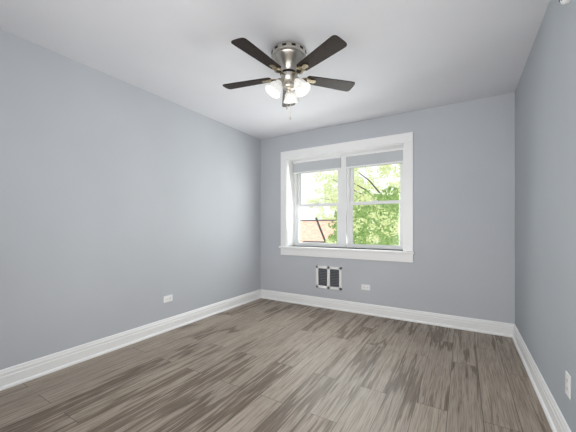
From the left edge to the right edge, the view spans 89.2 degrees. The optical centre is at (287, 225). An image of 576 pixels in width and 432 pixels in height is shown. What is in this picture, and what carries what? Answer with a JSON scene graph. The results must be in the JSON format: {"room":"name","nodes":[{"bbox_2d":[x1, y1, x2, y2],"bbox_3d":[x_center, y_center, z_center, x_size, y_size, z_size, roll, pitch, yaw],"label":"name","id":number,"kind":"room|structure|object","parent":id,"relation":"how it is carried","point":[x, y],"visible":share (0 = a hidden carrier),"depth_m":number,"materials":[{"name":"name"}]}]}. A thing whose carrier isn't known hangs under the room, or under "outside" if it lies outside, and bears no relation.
{"room":"empty bedroom","nodes":[
{"label":"empty bedroom","id":0,"kind":"room"},
{"bbox_2d":[0,29,260,369],"bbox_3d":[-1.753,-0.117,2.777,0.340,2.508,5.235,0,0,31],"label":"wall","id":1,"kind":"structure","parent":0,"point":[118,197],"depth_m":2.62,"materials":[{"name":"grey paint"}]},
{"bbox_2d":[0,289,260,390],"bbox_3d":[-1.602,1.069,2.670,0.029,0.135,4.526,0,0,31],"label":"baseboard","id":2,"kind":"structure","parent":1,"relation":"attached to","point":[18,374],"depth_m":2.61,"materials":[{"name":"white wood"}]},
{"bbox_2d":[163,295,172,302],"bbox_3d":[-1.306,0.793,3.183,0.008,0.070,0.115,0,0,31],"label":"outlet","id":3,"kind":"object","parent":1,"relation":"attached to","point":[168,298],"visible":1,"depth_m":3.18,"materials":[{"name":"white plastic"}]},
{"bbox_2d":[0,0,549,139],"bbox_3d":[-0.230,-1.446,1.862,3.894,0.150,5.235,0,0,31],"label":"ceiling","id":4,"kind":"structure","parent":0,"point":[400,56],"depth_m":2.21,"materials":[{"name":"white paint"}]},
{"bbox_2d":[223,35,354,119],"bbox_3d":[0.007,-1.104,2.330,1.096,0.534,1.048,0,0,0],"label":"ceiling fan","id":5,"kind":"object","parent":4,"relation":"hanging from","point":[289,59],"depth_m":2.21,"materials":[{"name":"brown wood"}]},
{"bbox_2d":[0,298,551,431],"bbox_3d":[-0.230,1.197,1.862,3.894,0.120,5.235,0,0,31],"label":"floor","id":6,"kind":"structure","parent":0,"point":[259,365],"depth_m":2.12,"materials":[{"name":"wood"}]},
{"bbox_2d":[293,147,402,173],"bbox_3d":[0.786,-0.898,4.113,1.627,0.190,0.048,0,0,31],"label":"shades","id":7,"kind":"object","parent":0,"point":[389,156],"depth_m":4.02,"materials":[{"name":"white fabric"}]},
{"bbox_2d":[260,289,514,337],"bbox_3d":[0.936,1.069,3.802,3.214,0.135,0.029,0,0,31],"label":"baseboard","id":8,"kind":"structure","parent":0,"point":[443,320],"depth_m":3.54,"materials":[{"name":"white wood"}]},
{"bbox_2d":[261,92,514,323],"bbox_3d":[1.031,-0.117,3.960,3.214,2.508,0.340,0,0,31],"label":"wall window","id":9,"kind":"structure","parent":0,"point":[463,265],"depth_m":3.33,"materials":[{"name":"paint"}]},
{"bbox_2d":[316,265,341,289],"bbox_3d":[0.561,0.713,4.036,0.380,0.310,0.014,0,0,31],"label":"vent grille","id":10,"kind":"object","parent":9,"relation":"attached to","point":[328,277],"visible":1,"depth_m":4.03,"materials":[{"name":"white metal"}]},
{"bbox_2d":[279,132,414,262],"bbox_3d":[0.755,-0.342,4.061,1.893,1.555,0.330,0,0,31],"label":"window","id":11,"kind":"structure","parent":9,"relation":"attached to","point":[287,246],"depth_m":3.90,"materials":[{"name":"white wood"}]},
{"bbox_2d":[294,155,402,249],"bbox_3d":[0.813,-0.346,4.158,1.635,1.318,0.125,0,0,31],"label":"sash","id":12,"kind":"object","parent":11,"relation":"attached to","point":[345,203],"depth_m":4.11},
{"bbox_2d":[361,284,369,290],"bbox_3d":[1.004,0.793,3.773,0.115,0.070,0.008,0,0,31],"label":"wall outlet","id":13,"kind":"object","parent":9,"relation":"attached to","point":[363,287],"visible":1,"depth_m":3.77,"materials":[{"name":"white plastic"}]},
{"bbox_2d":[515,0,575,431],"bbox_3d":[1.293,-0.117,0.947,0.340,2.508,5.235,0,0,31],"label":"wall","id":14,"kind":"structure","parent":0,"point":[545,92],"depth_m":1.81,"materials":[{"name":"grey paint"}]},
{"bbox_2d":[512,325,570,431],"bbox_3d":[1.128,1.069,1.029,0.029,0.135,4.526,0,0,31],"label":"baseboard","id":15,"kind":"structure","parent":14,"relation":"attached to","point":[557,422],"depth_m":1.90,"materials":[{"name":"white wood"}]},
{"bbox_2d":[559,0,570,4],"bbox_3d":[1.363,-1.168,1.433,0.041,0.140,0.140,0,0,31],"label":"smoke detector","id":16,"kind":"object","parent":14,"relation":"attached to","point":[563,2],"visible":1,"depth_m":1.44,"materials":[{"name":"white plastic"}]},
{"bbox_2d":[565,371,570,399],"bbox_3d":[1.398,0.793,1.458,0.008,0.115,0.070,0,0,31],"label":"outlet","id":17,"kind":"object","parent":14,"relation":"attached to","point":[567,376],"visible":1,"depth_m":1.45,"materials":[{"name":"white plastic"}]},
{"label":"outside","id":18,"kind":"structure","parent":0,"visible":0},
{"bbox_3d":[14.266,4.437,29.107,80.000,0.200,55.405,0,0,31],"label":"ground","id":19,"kind":"structure","parent":18,"visible":0},
{"bbox_2d":[300,217,355,243],"bbox_3d":[0.708,1.954,18.826,7.448,4.770,7.097,0,0,31],"label":"brick building","id":20,"kind":"structure","parent":19,"relation":"on","point":[311,231],"depth_m":15.68,"materials":[{"name":"beige brick"}]},
{"bbox_2d":[306,163,399,245],"bbox_3d":[7.351,-1.453,18.737,11.864,11.580,20.838,0,0,0],"label":"trees","id":21,"kind":"object","parent":19,"relation":"on","point":[385,229],"visible":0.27,"depth_m":10.77,"materials":[{"name":"green plant"}]}
]}

